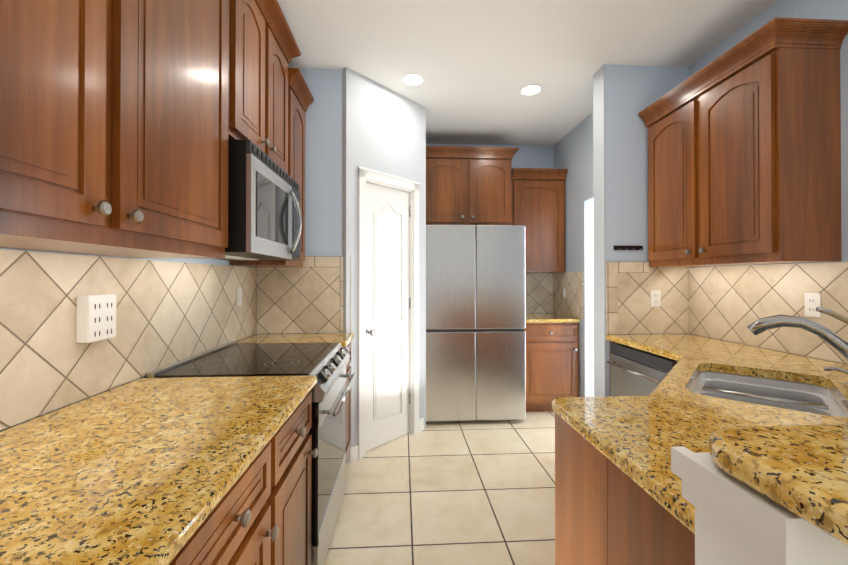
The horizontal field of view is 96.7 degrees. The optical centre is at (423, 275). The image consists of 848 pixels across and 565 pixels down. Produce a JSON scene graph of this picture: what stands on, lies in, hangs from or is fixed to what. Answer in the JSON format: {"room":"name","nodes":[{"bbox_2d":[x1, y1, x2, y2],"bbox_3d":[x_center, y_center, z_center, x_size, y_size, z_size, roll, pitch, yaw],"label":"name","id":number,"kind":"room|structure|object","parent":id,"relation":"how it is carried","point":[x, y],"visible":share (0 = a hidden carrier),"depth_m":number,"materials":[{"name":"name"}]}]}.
{"room":"kitchen","nodes":[
{"label":"kitchen","id":0,"kind":"room"},
{"bbox_2d":[0,248,255,431],"bbox_3d":[-1.157,-0.088,1.115,0.120,2.800,3.320,0,0,-3],"label":"wall","id":1,"kind":"structure","parent":0,"point":[214,262],"depth_m":1.60,"materials":[{"name":"blue paint"}]},
{"bbox_2d":[0,0,228,258],"bbox_3d":[-0.907,-0.668,0.881,0.349,1.192,1.216,0,0,-3],"label":"upper cabinet","id":2,"kind":"object","parent":1,"relation":"attached to","point":[114,120],"visible":1,"depth_m":0.88,"materials":[{"name":"brown wood"}]},
{"bbox_2d":[0,249,256,429],"bbox_3d":[-1.092,0.164,1.126,0.008,0.461,3.038,0,0,-3],"label":"backsplash","id":3,"kind":"structure","parent":1,"relation":"attached to","point":[168,312],"depth_m":1.28,"materials":[{"name":"tile"}]},
{"bbox_2d":[76,294,115,342],"bbox_3d":[-1.072,0.138,1.236,0.042,0.150,0.115,0,0,-3],"label":"outlet","id":4,"kind":"object","parent":3,"relation":"attached to","point":[95,318],"visible":1,"depth_m":1.20,"materials":[{"name":"white plastic"}]},
{"bbox_2d":[237,287,241,305],"bbox_3d":[-1.153,0.132,2.357,0.008,0.116,0.072,0,0,-3],"label":"outlet","id":5,"kind":"object","parent":3,"relation":"attached to","point":[239,296],"visible":1,"depth_m":2.35,"materials":[{"name":"white plastic"}]},
{"bbox_2d":[228,0,300,173],"bbox_3d":[-0.936,-0.976,1.885,0.404,0.806,0.862,0,0,-3],"label":"upper cabinet","id":6,"kind":"object","parent":1,"relation":"attached to","point":[264,49],"visible":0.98,"depth_m":1.81,"materials":[{"name":"brown wood"}]},
{"bbox_2d":[220,139,301,260],"bbox_3d":[-0.895,-0.319,1.883,0.478,0.458,0.736,0,0,-3],"label":"microwave","id":7,"kind":"object","parent":6,"relation":"attached to","point":[264,218],"visible":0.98,"depth_m":1.64,"materials":[{"name":"silver metal"}]},
{"bbox_2d":[230,68,313,266],"bbox_3d":[-0.970,-0.658,2.462,0.404,1.194,0.393,0,0,-3],"label":"upper cabinet","id":8,"kind":"object","parent":1,"relation":"attached to","point":[300,99],"visible":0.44,"depth_m":2.43,"materials":[{"name":"brown wood"}]},
{"bbox_2d":[256,68,341,333],"bbox_3d":[-0.854,-0.077,2.735,0.670,2.800,0.120,0,0,-3],"label":"wall","id":9,"kind":"structure","parent":0,"point":[323,181],"depth_m":2.69,"materials":[{"name":"blue paint"}]},
{"bbox_2d":[257,256,350,332],"bbox_3d":[-0.847,0.134,2.667,0.653,0.543,0.010,0,0,-3],"label":"backsplash","id":10,"kind":"structure","parent":9,"relation":"attached to","point":[307,297],"depth_m":2.66,"materials":[{"name":"tile"}]},
{"bbox_2d":[342,67,425,463],"bbox_3d":[-0.312,-0.075,3.014,0.120,2.800,0.850,0,-1,42],"label":"wall","id":11,"kind":"structure","parent":0,"point":[383,129],"depth_m":2.84,"materials":[{"name":"grey paint"}]},
{"bbox_2d":[349,418,423,462],"bbox_3d":[-0.266,1.274,2.957,0.012,0.100,0.780,0,-1,42],"label":"baseboard","id":12,"kind":"structure","parent":11,"relation":"attached to","point":[353,453],"depth_m":2.70,"materials":[{"name":"white"}]},
{"bbox_2d":[366,183,410,450],"bbox_3d":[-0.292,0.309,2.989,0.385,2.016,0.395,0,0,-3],"label":"pantry door","id":13,"kind":"structure","parent":11,"relation":"in","point":[388,307],"depth_m":2.99,"materials":[{"name":"white wood"}]},
{"bbox_2d":[357,166,419,458],"bbox_3d":[-0.303,0.267,3.004,0.144,2.115,0.656,0,-1,42],"label":"door frame","id":14,"kind":"structure","parent":11,"relation":"attached to","point":[378,178],"depth_m":2.97,"materials":[{"name":"white wood"}]},
{"bbox_2d":[325,411,554,564],"bbox_3d":[0.412,1.336,0.985,9.000,0.050,10.000,0,0,-3],"label":"floor","id":15,"kind":"structure","parent":0,"point":[476,492],"depth_m":2.23,"materials":[{"name":"tile"}]},
{"bbox_2d":[169,516,208,564],"bbox_3d":[-0.716,0.869,0.328,0.669,0.876,0.620,0,0,-3],"label":"base cabinet","id":16,"kind":"object","parent":15,"relation":"on","point":[196,550],"depth_m":0.67,"materials":[{"name":"brown wood"}]},
{"bbox_2d":[209,418,288,564],"bbox_3d":[-0.743,0.872,0.797,0.669,0.876,0.621,0,0,-3],"label":"base cabinet","id":17,"kind":"object","parent":15,"relation":"on","point":[260,514],"depth_m":0.95,"materials":[{"name":"brown wood"}]},
{"bbox_2d":[145,342,356,564],"bbox_3d":[-0.752,0.853,1.883,0.747,0.928,0.750,0,0,-3],"label":"range","id":18,"kind":"object","parent":15,"relation":"on","point":[325,363],"visible":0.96,"depth_m":1.73,"materials":[{"name":"black glass"}]},
{"bbox_2d":[289,392,316,564],"bbox_3d":[-0.767,0.875,1.226,0.669,0.876,0.541,0,0,-3],"label":"base cabinet","id":19,"kind":"object","parent":15,"relation":"on","point":[300,421],"depth_m":1.34,"materials":[{"name":"brown wood"}]},
{"bbox_2d":[0,376,316,564],"bbox_3d":[-0.719,0.412,0.565,0.688,0.038,1.877,0,0,-3],"label":"countertop","id":20,"kind":"structure","parent":19,"relation":"on","point":[145,471],"depth_m":0.79,"materials":[{"name":"gold stone"}]},
{"bbox_2d":[345,342,351,462],"bbox_3d":[-0.824,0.883,2.463,0.697,0.875,0.400,0,0,-3],"label":"base cabinet","id":21,"kind":"object","parent":15,"relation":"on","point":[348,420],"visible":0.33,"depth_m":2.53,"materials":[{"name":"brown wood"}]},
{"bbox_2d":[237,333,353,346],"bbox_3d":[-0.828,0.425,2.468,0.688,0.038,0.405,0,0,-3],"label":"countertop","id":22,"kind":"structure","parent":21,"relation":"on","point":[344,339],"depth_m":2.44,"materials":[{"name":"stone"}]},
{"bbox_2d":[426,225,525,421],"bbox_3d":[0.440,0.440,3.749,0.900,1.780,0.796,0,0,-3],"label":"refrigerator","id":23,"kind":"object","parent":15,"relation":"on","point":[475,331],"visible":0.88,"depth_m":3.35,"materials":[{"name":"grey metal"}]},
{"bbox_2d":[524,323,578,411],"bbox_3d":[1.192,0.893,3.903,0.575,0.875,0.659,0,0,-3],"label":"base cabinet","id":24,"kind":"object","parent":15,"relation":"on","point":[552,361],"visible":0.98,"depth_m":3.61,"materials":[{"name":"brown wood"}]},
{"bbox_2d":[525,313,579,322],"bbox_3d":[1.192,0.435,3.917,0.586,0.038,0.642,0,0,-3],"label":"countertop","id":25,"kind":"structure","parent":24,"relation":"on","point":[543,318],"depth_m":3.65,"materials":[{"name":"stone"}]},
{"bbox_2d":[555,413,598,564],"bbox_3d":[1.191,0.874,1.109,1.524,0.876,0.330,0,0,-3],"label":"base cabinet","id":26,"kind":"object","parent":15,"relation":"on","point":[576,459],"depth_m":1.07,"materials":[{"name":"brown wood"}]},
{"bbox_2d":[552,334,847,534],"bbox_3d":[1.156,0.419,1.625,1.538,0.038,1.976,0,0,-3],"label":"countertop","id":27,"kind":"structure","parent":26,"relation":"on","point":[635,439],"depth_m":1.11,"materials":[{"name":"gold stone"}]},
{"bbox_2d":[689,371,847,416],"bbox_3d":[1.244,0.551,1.392,0.460,0.224,0.670,0,-1,41],"label":"sink","id":28,"kind":"object","parent":27,"relation":"in","point":[806,397],"visible":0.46,"depth_m":1.53,"materials":[{"name":"metal"}]},
{"bbox_2d":[747,307,847,392],"bbox_3d":[1.407,0.250,1.348,0.320,0.295,0.252,0,0,-3],"label":"faucet","id":29,"kind":"object","parent":27,"relation":"on","point":[826,334],"visible":1,"depth_m":1.34,"materials":[{"name":"silver metal"}]},
{"bbox_2d":[607,342,677,395],"bbox_3d":[1.558,0.886,2.286,0.644,0.868,0.600,0,0,-3],"label":"dishwasher","id":30,"kind":"object","parent":15,"relation":"on","point":[635,372],"visible":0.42,"depth_m":2.29,"materials":[{"name":"grey metal"}]},
{"bbox_2d":[599,451,694,564],"bbox_3d":[1.209,0.872,0.790,1.524,0.876,0.309,0,0,-3],"label":"base cabinet","id":31,"kind":"object","parent":15,"relation":"on","point":[608,511],"depth_m":0.80,"materials":[{"name":"brown wood"}]},
{"bbox_2d":[426,144,553,272],"bbox_3d":[0.695,-0.067,4.276,1.780,2.800,0.120,0,0,-3],"label":"wall","id":32,"kind":"structure","parent":0,"point":[533,156],"depth_m":4.25,"materials":[{"name":"blue paint"}]},
{"bbox_2d":[426,146,518,225],"bbox_3d":[0.427,-0.897,3.976,1.032,0.776,0.451,0,0,-3],"label":"upper cabinet","id":33,"kind":"object","parent":32,"relation":"attached to","point":[465,185],"visible":0.92,"depth_m":3.81,"materials":[{"name":"brown wood"}]},
{"bbox_2d":[525,273,552,312],"bbox_3d":[1.175,0.191,4.234,0.583,0.451,0.009,0,0,-3],"label":"backsplash","id":34,"kind":"structure","parent":32,"relation":"attached to","point":[538,292],"depth_m":4.24,"materials":[{"name":"tile"}]},
{"bbox_2d":[512,168,567,271],"bbox_3d":[1.180,-0.566,4.041,0.566,1.056,0.401,0,0,-3],"label":"upper cabinet","id":35,"kind":"object","parent":32,"relation":"attached to","point":[538,203],"visible":0.81,"depth_m":3.90,"materials":[{"name":"brown wood"}]},
{"bbox_2d":[277,0,777,145],"bbox_3d":[0.412,-1.514,1.004,9.000,0.050,10.000,0,0,-3],"label":"ceiling","id":36,"kind":"structure","parent":0,"point":[477,64],"depth_m":2.43,"materials":[{"name":"white paint"}]},
{"bbox_2d":[399,73,426,86],"bbox_3d":[-0.083,-1.473,2.839,0.210,0.001,0.210,0,0,-3],"label":"recessed light","id":37,"kind":"object","parent":36,"relation":"in","point":[412,79],"visible":1,"depth_m":2.84,"materials":[{"name":"white"}]},
{"bbox_2d":[517,84,544,96],"bbox_3d":[0.849,-1.472,2.993,0.210,0.001,0.210,0,0,-3],"label":"recessed light","id":38,"kind":"object","parent":36,"relation":"in","point":[529,90],"visible":1,"depth_m":2.99,"materials":[{"name":"white"}]},
{"bbox_2d":[554,112,593,396],"bbox_3d":[1.566,-0.071,3.585,0.120,2.800,1.600,0,0,-3],"label":"wall","id":39,"kind":"structure","parent":0,"point":[573,151],"depth_m":3.58,"materials":[{"name":"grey paint"}]},
{"bbox_2d":[553,272,582,318],"bbox_3d":[1.481,0.188,3.902,0.009,0.451,0.686,0,0,-3],"label":"backsplash","id":40,"kind":"structure","parent":39,"relation":"attached to","point":[570,304],"depth_m":3.86,"materials":[{"name":"tile"}]},
{"bbox_2d":[605,64,688,395],"bbox_3d":[1.621,-0.077,2.717,0.730,2.800,0.140,0,0,-3],"label":"wall","id":41,"kind":"structure","parent":0,"point":[632,92],"depth_m":2.64,"materials":[{"name":"blue paint"}]},
{"bbox_2d":[593,64,605,396],"bbox_3d":[1.254,-0.077,2.695,0.006,2.800,0.146,0,0,-3],"label":"trim","id":42,"kind":"structure","parent":41,"relation":"attached to","point":[599,221],"depth_m":2.69,"materials":[{"name":"grey paint"}]},
{"bbox_2d":[614,246,642,249],"bbox_3d":[1.427,-0.193,2.614,0.210,0.035,0.041,0,0,-3],"label":"hook rail","id":43,"kind":"object","parent":41,"relation":"attached to","point":[628,247],"visible":1,"depth_m":2.62,"materials":[{"name":"black plastic"}]},
{"bbox_2d":[606,262,688,333],"bbox_3d":[1.566,0.154,2.635,0.600,0.503,0.010,0,0,-3],"label":"backsplash","id":44,"kind":"structure","parent":41,"relation":"attached to","point":[629,287],"depth_m":2.63,"materials":[{"name":"tile"}]},
{"bbox_2d":[650,290,660,306],"bbox_3d":[1.617,0.159,2.630,0.072,0.116,0.008,0,0,-3],"label":"outlet","id":45,"kind":"object","parent":44,"relation":"attached to","point":[655,298],"visible":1,"depth_m":2.63,"materials":[{"name":"white plastic"}]},
{"bbox_2d":[695,452,768,564],"bbox_3d":[1.208,0.793,0.564,1.560,1.030,0.140,0,0,-3],"label":"wall","id":46,"kind":"structure","parent":0,"point":[716,544],"depth_m":0.55,"materials":[{"name":"white paint"}]},
{"bbox_2d":[671,447,847,564],"bbox_3d":[1.197,0.316,0.566,1.582,0.075,0.184,0,0,-3],"label":"trim","id":47,"kind":"structure","parent":46,"relation":"attached to","point":[766,530],"depth_m":0.47,"materials":[{"name":"white"}]},
{"bbox_2d":[709,424,847,545],"bbox_3d":[1.206,0.253,0.417,1.578,0.040,0.440,0,0,-3],"label":"bar","id":48,"kind":"object","parent":46,"relation":"on","point":[800,471],"visible":1,"depth_m":0.47,"materials":[{"name":"gold stone"}]},
{"bbox_2d":[688,0,847,364],"bbox_3d":[2.016,-0.088,1.152,0.120,2.800,3.030,0,0,-3],"label":"wall","id":49,"kind":"structure","parent":0,"point":[824,9],"depth_m":1.81,"materials":[{"name":"blue paint"}]},
{"bbox_2d":[638,17,847,266],"bbox_3d":[1.709,-0.600,2.155,0.374,1.074,0.971,0,0,-3],"label":"upper cabinet","id":50,"kind":"object","parent":49,"relation":"attached to","point":[744,151],"visible":1,"depth_m":1.83,"materials":[{"name":"brown wood"}]},
{"bbox_2d":[688,262,847,363],"bbox_3d":[1.917,0.168,1.694,0.008,0.461,1.908,0,0,-3],"label":"backsplash","id":51,"kind":"structure","parent":49,"relation":"attached to","point":[729,303],"depth_m":2.06,"materials":[{"name":"tile"}]},
{"bbox_2d":[804,293,820,317],"bbox_3d":[1.899,0.144,1.844,0.008,0.116,0.072,0,0,-3],"label":"electrical outlet","id":52,"kind":"object","parent":51,"relation":"attached to","point":[812,301],"visible":1,"depth_m":1.84,"materials":[{"name":"white plastic"}]}
]}

